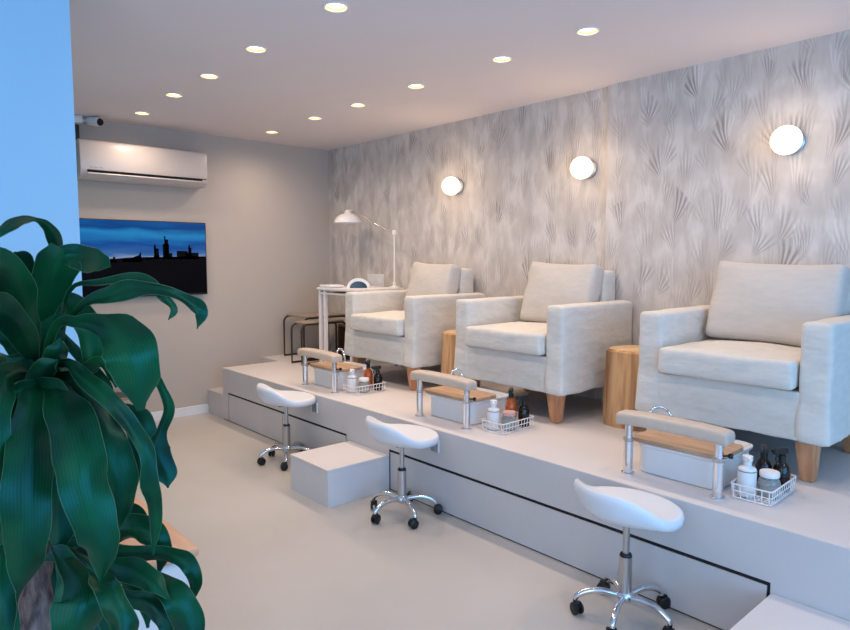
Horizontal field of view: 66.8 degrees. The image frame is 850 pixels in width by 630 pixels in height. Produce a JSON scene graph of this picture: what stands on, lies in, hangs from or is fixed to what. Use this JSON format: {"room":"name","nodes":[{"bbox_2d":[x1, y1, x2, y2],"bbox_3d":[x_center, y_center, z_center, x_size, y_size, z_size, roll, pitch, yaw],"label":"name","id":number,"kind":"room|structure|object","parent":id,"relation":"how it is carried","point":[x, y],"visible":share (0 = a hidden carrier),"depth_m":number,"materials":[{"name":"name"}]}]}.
{"room":"salon","nodes":[
{"label":"salon","id":0,"kind":"room"},
{"bbox_2d":[0,0,82,359],"bbox_3d":[-3.463,-0.103,2.940,2.729,2.605,2.994,-4,7,-41],"label":"wall partition","id":1,"kind":"structure","parent":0,"point":[38,164],"depth_m":2.58,"materials":[{"name":"blue paint"}]},
{"bbox_2d":[74,115,103,126],"bbox_3d":[-2.744,-1.566,5.210,0.276,0.088,0.138,-1,5,-16],"label":"security camera","id":2,"kind":"object","parent":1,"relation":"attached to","point":[92,121],"visible":0.62,"depth_m":5.19,"materials":[{"name":"white plastic"}]},
{"bbox_2d":[77,118,330,411],"bbox_3d":[-2.197,-0.364,5.992,3.235,2.605,0.100,-4,7,-41],"label":"wall","id":3,"kind":"structure","parent":0,"point":[263,206],"depth_m":6.22,"materials":[{"name":"beige paint"}]},
{"bbox_2d":[75,124,79,139],"bbox_3d":[-2.827,-1.478,5.220,0.040,0.116,0.068,-4,7,-41],"label":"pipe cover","id":4,"kind":"object","parent":3,"relation":"attached to","point":[77,135],"visible":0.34,"depth_m":5.20,"materials":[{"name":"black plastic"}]},
{"bbox_2d":[76,138,206,188],"bbox_3d":[-2.406,-1.281,5.521,1.040,0.312,0.206,-4,7,-41],"label":"air conditioner","id":5,"kind":"object","parent":3,"relation":"attached to","point":[99,161],"visible":0.98,"depth_m":5.42,"materials":[{"name":"beige plastic"}]},
{"bbox_2d":[79,218,207,297],"bbox_3d":[-2.482,-0.491,5.620,1.172,0.660,0.056,-4,7,-41],"label":"television","id":6,"kind":"object","parent":3,"relation":"attached to","point":[173,254],"visible":0.74,"depth_m":5.66,"materials":[{"name":"black plastic"}]},
{"bbox_2d":[151,404,208,420],"bbox_3d":[-2.715,0.937,5.564,1.747,0.085,0.014,-4,7,-41],"label":"baseboard","id":7,"kind":"structure","parent":3,"relation":"attached to","point":[198,409],"depth_m":6.00,"materials":[{"name":"white paint"}]},
{"bbox_2d":[135,413,719,629],"bbox_3d":[-0.398,1.337,1.971,6.064,0.100,8.694,-4,7,-41],"label":"floor","id":8,"kind":"structure","parent":0,"point":[271,556],"depth_m":3.07,"materials":[{"name":"beige concrete"}]},
{"bbox_2d":[0,215,207,629],"bbox_3d":[-0.730,0.585,1.226,0.392,1.526,0.853,-4,7,-41],"label":"dracaena plant","id":9,"kind":"object","parent":8,"relation":"on","point":[70,472],"visible":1,"depth_m":1.08,"materials":[{"name":"green plant"}]},
{"bbox_2d":[113,389,132,437],"bbox_3d":[-2.549,0.792,5.180,0.525,0.440,0.520,-4,7,-41],"label":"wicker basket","id":10,"kind":"object","parent":8,"relation":"on","point":[118,392],"visible":0.02,"depth_m":5.38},
{"bbox_2d":[119,496,198,629],"bbox_3d":[-1.358,1.033,2.301,0.820,0.450,0.800,-4,7,-41],"label":"chair","id":11,"kind":"object","parent":8,"relation":"on","point":[178,540],"visible":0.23,"depth_m":2.25,"materials":[{"name":"brown wood"}]},
{"bbox_2d":[208,387,223,418],"bbox_3d":[-1.738,0.812,6.204,0.571,0.225,0.342,-4,7,-41],"label":"step","id":12,"kind":"structure","parent":8,"relation":"on","point":[215,395],"depth_m":6.02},
{"bbox_2d":[256,383,315,470],"bbox_3d":[-0.984,0.773,4.632,0.433,0.570,0.433,-1,5,-10],"label":"stool","id":13,"kind":"object","parent":8,"relation":"on","point":[268,395],"visible":0.88,"depth_m":4.57,"materials":[{"name":"white leather"}]},
{"bbox_2d":[290,441,388,507],"bbox_3d":[-0.539,0.993,4.080,0.459,0.226,0.429,-4,7,-41],"label":"step","id":14,"kind":"structure","parent":8,"relation":"on","point":[344,472],"depth_m":3.95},
{"bbox_2d":[365,416,442,528],"bbox_3d":[-0.121,0.856,3.660,0.433,0.570,0.434,-2,5,-24],"label":"stool","id":15,"kind":"object","parent":8,"relation":"on","point":[402,436],"visible":1,"depth_m":3.59,"materials":[{"name":"white leather"}]},
{"bbox_2d":[222,350,849,629],"bbox_3d":[1.273,0.924,3.428,1.390,0.475,8.494,-4,7,-41],"label":"platform","id":16,"kind":"object","parent":8,"relation":"on","point":[729,555],"visible":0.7,"depth_m":3.12,"materials":[{"name":"white"}]},
{"bbox_2d":[283,312,344,358],"bbox_3d":[-1.105,0.200,6.566,0.540,0.429,0.400,-4,7,-41],"label":"table","id":17,"kind":"object","parent":16,"relation":"on","point":[308,315],"visible":0.57,"depth_m":6.49,"materials":[{"name":"brown metal"}]},
{"bbox_2d":[311,402,317,412],"bbox_3d":[-0.802,0.669,4.687,0.012,0.078,0.072,-4,7,-41],"label":"holder","id":18,"kind":"object","parent":16,"relation":"attached to","point":[314,407],"visible":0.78,"depth_m":4.68,"materials":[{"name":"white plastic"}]},
{"bbox_2d":[297,348,341,393],"bbox_3d":[-0.801,0.412,4.888,0.092,0.295,0.508,-4,7,-41],"label":"footrest","id":19,"kind":"object","parent":16,"relation":"on","point":[332,357],"visible":1,"depth_m":4.78,"materials":[{"name":"beige leather"}]},
{"bbox_2d":[291,318,347,364],"bbox_3d":[-1.008,0.248,6.173,0.520,0.399,0.200,-4,7,-41],"label":"table","id":20,"kind":"object","parent":16,"relation":"on","point":[330,320],"visible":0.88,"depth_m":6.08,"materials":[{"name":"brown metal"}]},
{"bbox_2d":[336,348,345,361],"bbox_3d":[-0.696,0.398,5.306,0.047,0.253,0.194,-3,6,-30],"label":"shower hose","id":21,"kind":"object","parent":16,"relation":"on","point":[338,349],"visible":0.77,"depth_m":5.27,"materials":[{"name":"silver metal"}]},
{"bbox_2d":[310,361,373,389],"bbox_3d":[-0.637,0.465,5.059,0.389,0.162,0.424,-4,7,-41],"label":"basin","id":22,"kind":"object","parent":16,"relation":"on","point":[322,373],"visible":0.71,"depth_m":4.93,"materials":[{"name":"white plastic"}]},
{"bbox_2d":[338,323,349,359],"bbox_3d":[-0.703,0.258,6.433,0.240,0.340,0.240,-4,7,-41],"label":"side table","id":23,"kind":"object","parent":16,"relation":"on","point":[341,327],"visible":0.09,"depth_m":6.45,"materials":[{"name":"brown wood"}]},
{"bbox_2d":[317,286,403,366],"bbox_3d":[-0.595,0.108,5.936,0.540,0.722,0.615,-4,7,-41],"label":"table","id":24,"kind":"object","parent":16,"relation":"on","point":[323,293],"visible":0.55,"depth_m":5.92,"materials":[{"name":"white metal"}]},
{"bbox_2d":[319,284,343,287],"bbox_3d":[-0.857,-0.267,5.928,0.150,0.026,0.200,-4,7,-41],"label":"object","id":25,"kind":"object","parent":24,"relation":"on","point":[327,285],"visible":1,"depth_m":5.87,"materials":[{"name":"white fabric"}]},
{"bbox_2d":[347,278,369,287],"bbox_3d":[-0.597,-0.294,5.884,0.210,0.090,0.190,0,5,0],"label":"lamp","id":26,"kind":"object","parent":24,"relation":"on","point":[357,282],"visible":0.98,"depth_m":5.80,"materials":[{"name":"white plastic"}]},
{"bbox_2d":[334,208,398,287],"bbox_3d":[-0.566,-0.643,6.081,0.274,0.751,0.820,-4,7,-41],"label":"desk lamp","id":27,"kind":"object","parent":24,"relation":"on","point":[347,217],"visible":1,"depth_m":6.15,"materials":[{"name":"white metal"}]},
{"bbox_2d":[342,381,385,395],"bbox_3d":[-0.450,0.536,4.782,0.296,0.063,0.166,-5,7,-43],"label":"wire basket","id":28,"kind":"object","parent":16,"relation":"on","point":[346,386],"visible":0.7,"depth_m":4.72,"materials":[{"name":"white metal"}]},
{"bbox_2d":[347,369,356,391],"bbox_3d":[-0.537,0.481,4.745,0.074,0.168,0.077,3,6,31],"label":"pump bottle","id":29,"kind":"object","parent":28,"relation":"in","point":[351,379],"visible":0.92,"depth_m":4.72,"materials":[{"name":"white plastic"}]},
{"bbox_2d":[358,377,369,392],"bbox_3d":[-0.449,0.514,4.741,0.088,0.103,0.088,-4,7,-41],"label":"glass jar","id":30,"kind":"object","parent":28,"relation":"in","point":[363,381],"visible":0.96,"depth_m":4.71,"materials":[{"name":"white"}]},
{"bbox_2d":[364,360,372,389],"bbox_3d":[-0.428,0.449,4.826,0.065,0.218,0.089,1,5,14],"label":"spray bottle","id":31,"kind":"object","parent":28,"relation":"in","point":[368,373],"visible":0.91,"depth_m":4.82,"materials":[{"name":"brown plastic"}]},
{"bbox_2d":[370,365,381,389],"bbox_3d":[-0.362,0.468,4.812,0.089,0.182,0.065,-2,5,-24],"label":"spray bottle","id":32,"kind":"object","parent":28,"relation":"in","point":[377,378],"visible":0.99,"depth_m":4.79,"materials":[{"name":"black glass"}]},
{"bbox_2d":[344,262,484,390],"bbox_3d":[-0.101,0.046,5.271,0.822,0.959,0.918,-4,7,-41],"label":"armchair","id":33,"kind":"object","parent":16,"relation":"on","point":[406,328],"visible":0.87,"depth_m":5.04,"materials":[{"name":"fabric"}]},
{"bbox_2d":[350,310,404,335],"bbox_3d":[-0.174,0.046,5.208,0.629,0.154,0.630,-4,7,-41],"label":"seat cushion","id":34,"kind":"object","parent":33,"relation":"on","point":[367,322],"depth_m":5.02,"materials":[{"name":"fabric"}]},
{"bbox_2d":[405,262,460,296],"bbox_3d":[0.057,-0.211,5.304,0.228,0.452,0.512,-4,7,-41],"label":"cushion","id":35,"kind":"object","parent":33,"relation":"on","point":[426,279],"depth_m":5.19,"materials":[{"name":"fabric"}]},
{"bbox_2d":[430,439,439,452],"bbox_3d":[0.056,0.751,3.727,0.012,0.078,0.072,-4,7,-41],"label":"holder","id":36,"kind":"object","parent":16,"relation":"attached to","point":[436,448],"visible":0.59,"depth_m":3.71,"materials":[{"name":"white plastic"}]},
{"bbox_2d":[410,370,476,429],"bbox_3d":[0.103,0.499,3.876,0.092,0.295,0.508,-4,7,-41],"label":"footrest","id":37,"kind":"object","parent":16,"relation":"on","point":[462,383],"visible":1,"depth_m":3.78,"materials":[{"name":"beige leather"}]},
{"bbox_2d":[450,369,463,376],"bbox_3d":[0.211,0.485,4.290,0.047,0.253,0.194,-3,6,-30],"label":"shower hose","id":38,"kind":"object","parent":16,"relation":"on","point":[453,370],"visible":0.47,"depth_m":4.29,"materials":[{"name":"silver metal"}]},
{"bbox_2d":[441,329,479,387],"bbox_3d":[0.255,0.344,4.775,0.287,0.452,0.291,-4,7,-41],"label":"table","id":39,"kind":"object","parent":16,"relation":"on","point":[449,336],"visible":0.26,"depth_m":4.67,"materials":[{"name":"brown wood"}]},
{"bbox_2d":[425,386,508,424],"bbox_3d":[0.270,0.551,4.043,0.389,0.162,0.424,-4,7,-41],"label":"basin","id":40,"kind":"object","parent":16,"relation":"on","point":[446,401],"visible":0.62,"depth_m":3.92,"materials":[{"name":"white plastic"}]},
{"bbox_2d":[482,412,533,434],"bbox_3d":[0.481,0.625,3.740,0.296,0.063,0.166,-5,7,-43],"label":"wire basket","id":41,"kind":"object","parent":16,"relation":"on","point":[532,417],"visible":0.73,"depth_m":3.67,"materials":[{"name":"white metal"}]},
{"bbox_2d":[487,399,499,429],"bbox_3d":[0.393,0.570,3.703,0.074,0.168,0.077,3,6,31],"label":"pump bottle","id":42,"kind":"object","parent":41,"relation":"in","point":[493,413],"visible":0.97,"depth_m":3.68,"materials":[{"name":"white plastic"}]},
{"bbox_2d":[501,410,516,430],"bbox_3d":[0.482,0.603,3.699,0.088,0.103,0.088,-4,7,-41],"label":"glass jar","id":43,"kind":"object","parent":41,"relation":"in","point":[508,415],"visible":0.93,"depth_m":3.67,"materials":[{"name":"white"}]},
{"bbox_2d":[505,387,516,416],"bbox_3d":[0.503,0.538,3.784,0.065,0.218,0.089,1,5,14],"label":"spray bottle","id":44,"kind":"object","parent":41,"relation":"in","point":[510,403],"visible":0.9,"depth_m":3.77,"materials":[{"name":"brown"}]},
{"bbox_2d":[515,394,529,426],"bbox_3d":[0.568,0.557,3.770,0.089,0.182,0.065,-2,5,-24],"label":"spray bottle","id":45,"kind":"object","parent":41,"relation":"in","point":[523,411],"visible":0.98,"depth_m":3.75,"materials":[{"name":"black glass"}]},
{"bbox_2d":[454,261,632,423],"bbox_3d":[0.770,0.127,4.296,0.822,0.965,0.918,-4,7,-41],"label":"armchair","id":46,"kind":"object","parent":16,"relation":"on","point":[553,339],"visible":0.95,"depth_m":4.08,"materials":[{"name":"fabric"}]},
{"bbox_2d":[465,321,546,355],"bbox_3d":[0.697,0.130,4.232,0.629,0.154,0.630,-4,7,-41],"label":"seat cushion","id":47,"kind":"object","parent":46,"relation":"on","point":[517,338],"depth_m":4.05,"materials":[{"name":"fabric"}]},
{"bbox_2d":[520,261,603,322],"bbox_3d":[0.914,-0.135,4.343,0.228,0.452,0.560,-4,7,-41],"label":"cushion","id":48,"kind":"object","parent":46,"relation":"on","point":[548,284],"depth_m":4.27,"materials":[{"name":"fabric"}]},
{"bbox_2d":[603,345,646,430],"bbox_3d":[1.254,0.423,3.816,0.337,0.456,0.333,-4,7,-41],"label":"table","id":49,"kind":"object","parent":16,"relation":"on","point":[622,361],"visible":0.55,"depth_m":3.73,"materials":[{"name":"brown wood"}]},
{"bbox_2d":[647,405,672,429],"bbox_3d":[1.175,0.577,3.210,0.047,0.253,0.194,-3,6,-30],"label":"shower hose","id":50,"kind":"object","parent":16,"relation":"on","point":[653,408],"visible":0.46,"depth_m":3.21,"materials":[{"name":"silver metal"}]},
{"bbox_2d":[616,410,734,499],"bbox_3d":[1.067,0.591,2.796,0.092,0.295,0.508,-4,7,-41],"label":"footrest","id":51,"kind":"object","parent":16,"relation":"on","point":[721,437],"visible":1,"depth_m":2.71,"materials":[{"name":"beige leather"}]},
{"bbox_2d":[633,429,752,489],"bbox_3d":[1.234,0.644,2.963,0.389,0.162,0.424,-4,7,-41],"label":"basin","id":52,"kind":"object","parent":16,"relation":"on","point":[680,458],"visible":0.66,"depth_m":2.84,"materials":[{"name":"white plastic"}]},
{"bbox_2d":[635,261,849,482],"bbox_3d":[1.679,0.211,3.277,0.822,0.971,0.918,-4,7,-41],"label":"armchair","id":53,"kind":"object","parent":16,"relation":"on","point":[769,353],"visible":0.98,"depth_m":3.11,"materials":[{"name":"fabric"}]},
{"bbox_2d":[658,338,800,389],"bbox_3d":[1.606,0.217,3.214,0.629,0.154,0.630,-4,7,-41],"label":"seat cushion","id":54,"kind":"object","parent":53,"relation":"on","point":[753,363],"depth_m":3.04,"materials":[{"name":"fabric"}]},
{"bbox_2d":[705,261,849,346],"bbox_3d":[1.808,-0.055,3.341,0.228,0.452,0.637,-4,7,-41],"label":"cushion","id":55,"kind":"object","parent":53,"relation":"on","point":[751,302],"depth_m":3.27,"materials":[{"name":"fabric"}]},
{"bbox_2d":[731,474,795,506],"bbox_3d":[1.414,0.715,2.694,0.296,0.063,0.166,-5,7,-43],"label":"wire basket","id":56,"kind":"object","parent":16,"relation":"on","point":[785,494],"visible":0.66,"depth_m":2.62,"materials":[{"name":"white metal"}]},
{"bbox_2d":[737,454,756,497],"bbox_3d":[1.327,0.659,2.657,0.074,0.168,0.077,3,6,31],"label":"pump bottle","id":57,"kind":"object","parent":56,"relation":"in","point":[746,474],"visible":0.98,"depth_m":2.63,"materials":[{"name":"white plastic"}]},
{"bbox_2d":[755,444,771,486],"bbox_3d":[1.443,0.645,2.746,0.065,0.182,0.089,2,5,20],"label":"spray bottle","id":58,"kind":"object","parent":56,"relation":"in","point":[762,462],"visible":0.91,"depth_m":2.74,"materials":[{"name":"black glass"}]},
{"bbox_2d":[757,468,780,498],"bbox_3d":[1.416,0.693,2.653,0.088,0.103,0.088,-4,7,-41],"label":"glass jar","id":59,"kind":"object","parent":56,"relation":"in","point":[768,480],"visible":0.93,"depth_m":2.62,"materials":[{"name":"white"}]},
{"bbox_2d":[771,447,790,491],"bbox_3d":[1.492,0.648,2.712,0.089,0.182,0.065,-2,5,-19],"label":"spray bottle","id":60,"kind":"object","parent":56,"relation":"in","point":[782,466],"visible":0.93,"depth_m":2.69,"materials":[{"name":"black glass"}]},
{"bbox_2d":[570,479,683,629],"bbox_3d":[0.817,0.946,2.602,0.433,0.570,0.433,-4,7,-41],"label":"stool","id":61,"kind":"object","parent":8,"relation":"on","point":[628,508],"visible":1,"depth_m":2.54,"materials":[{"name":"white plastic"}]},
{"bbox_2d":[730,593,849,629],"bbox_3d":[1.249,1.164,2.077,0.459,0.226,0.429,-4,7,-41],"label":"step","id":62,"kind":"structure","parent":8,"relation":"on","point":[775,612],"depth_m":2.21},
{"bbox_2d":[69,0,849,150],"bbox_3d":[-0.398,-1.358,1.741,6.064,0.100,8.694,-4,7,-41],"label":"ceiling","id":63,"kind":"structure","parent":0,"point":[127,55],"depth_m":3.57,"materials":[{"name":"paint"}]},
{"bbox_2d":[134,111,149,114],"bbox_3d":[-2.234,-1.608,5.092,0.123,0.037,0.123,-4,7,-41],"label":"recessed light","id":64,"kind":"object","parent":63,"relation":"in","point":[135,112],"visible":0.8,"depth_m":5.12,"materials":[{"name":"white metal"}]},
{"bbox_2d":[165,93,182,97],"bbox_3d":[-1.766,-1.561,4.535,0.123,0.037,0.123,-4,7,-41],"label":"recessed light","id":65,"kind":"object","parent":63,"relation":"in","point":[175,95],"visible":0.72,"depth_m":4.56,"materials":[{"name":"beige"}]},
{"bbox_2d":[199,73,218,78],"bbox_3d":[-1.362,-1.521,4.066,0.123,0.037,0.123,-4,7,-41],"label":"recessed light","id":66,"kind":"object","parent":63,"relation":"in","point":[203,75],"visible":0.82,"depth_m":4.09,"materials":[{"name":"beige"}]},
{"bbox_2d":[245,45,267,52],"bbox_3d":[-0.929,-1.476,3.545,0.123,0.037,0.123,-4,7,-41],"label":"recessed light","id":67,"kind":"object","parent":63,"relation":"in","point":[252,48],"visible":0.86,"depth_m":3.57,"materials":[{"name":"beige"}]},
{"bbox_2d":[265,131,278,133],"bbox_3d":[-1.388,-1.673,5.848,0.123,0.037,0.123,-4,7,-41],"label":"recessed light","id":68,"kind":"object","parent":63,"relation":"in","point":[270,132],"visible":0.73,"depth_m":5.88,"materials":[{"name":"beige"}]},
{"bbox_2d":[307,116,322,119],"bbox_3d":[-0.899,-1.624,5.271,0.123,0.037,0.123,-4,7,-41],"label":"recessed light","id":69,"kind":"object","parent":63,"relation":"in","point":[310,117],"visible":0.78,"depth_m":5.30,"materials":[{"name":"beige"}]},
{"bbox_2d":[322,2,348,12],"bbox_3d":[-0.408,-1.426,2.956,0.123,0.037,0.123,-4,7,-41],"label":"recessed light","id":70,"kind":"object","parent":63,"relation":"in","point":[335,7],"visible":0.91,"depth_m":2.98,"materials":[{"name":"beige"}]},
{"bbox_2d":[327,4,344,7],"bbox_3d":[-0.408,-1.425,2.956,0.085,0.005,0.085,-4,7,-41],"label":"diffuser","id":71,"kind":"object","parent":70,"relation":"attached to","point":[328,5],"depth_m":2.97,"materials":[{"name":"beige plastic"}]},
{"bbox_2d":[350,103,365,106],"bbox_3d":[-0.502,-1.586,4.828,0.123,0.037,0.123,-4,7,-41],"label":"recessed light","id":72,"kind":"object","parent":63,"relation":"in","point":[352,104],"visible":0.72,"depth_m":4.86,"materials":[{"name":"beige"}]},
{"bbox_2d":[407,84,424,88],"bbox_3d":[-0.060,-1.541,4.301,0.123,0.037,0.123,-4,7,-41],"label":"recessed light","id":73,"kind":"object","parent":63,"relation":"in","point":[412,86],"visible":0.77,"depth_m":4.33,"materials":[{"name":"beige"}]},
{"bbox_2d":[491,56,512,62],"bbox_3d":[0.444,-1.491,3.722,0.123,0.037,0.123,-4,7,-41],"label":"recessed light","id":74,"kind":"object","parent":63,"relation":"in","point":[498,59],"visible":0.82,"depth_m":3.75,"materials":[{"name":"beige"}]},
{"bbox_2d":[576,27,599,35],"bbox_3d":[0.825,-1.452,3.267,0.123,0.037,0.123,-4,7,-41],"label":"recessed light","id":75,"kind":"object","parent":63,"relation":"in","point":[585,31],"visible":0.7,"depth_m":3.29,"materials":[{"name":"beige"}]},
{"bbox_2d":[580,28,595,31],"bbox_3d":[0.825,-1.451,3.267,0.085,0.005,0.085,-4,7,-41],"label":"diffuser","id":76,"kind":"object","parent":75,"relation":"attached to","point":[581,29],"depth_m":3.28,"materials":[{"name":"beige plastic"}]},
{"bbox_2d":[328,30,849,446],"bbox_3d":[1.817,-0.179,3.819,0.135,2.605,8.494,-4,7,-41],"label":"wall","id":77,"kind":"structure","parent":0,"point":[689,179],"depth_m":4.20,"materials":[{"name":"paper"}]},
{"bbox_2d":[442,177,463,194],"bbox_3d":[0.221,-1.074,5.370,0.165,0.154,0.154,-4,7,-41],"label":"sconce","id":78,"kind":"object","parent":77,"relation":"attached to","point":[450,185],"visible":1,"depth_m":5.32,"materials":[{"name":"white glass"}]},
{"bbox_2d":[570,156,596,178],"bbox_3d":[1.075,-1.006,4.412,0.165,0.154,0.154,-4,7,-41],"label":"sconce","id":79,"kind":"object","parent":77,"relation":"attached to","point":[581,167],"visible":1,"depth_m":4.36,"materials":[{"name":"beige glass"}]},
{"bbox_2d":[770,125,804,154],"bbox_3d":[1.916,-0.926,3.417,0.165,0.154,0.154,-4,7,-41],"label":"sconce","id":80,"kind":"object","parent":77,"relation":"attached to","point":[787,139],"visible":1,"depth_m":3.37,"materials":[{"name":"beige glass"}]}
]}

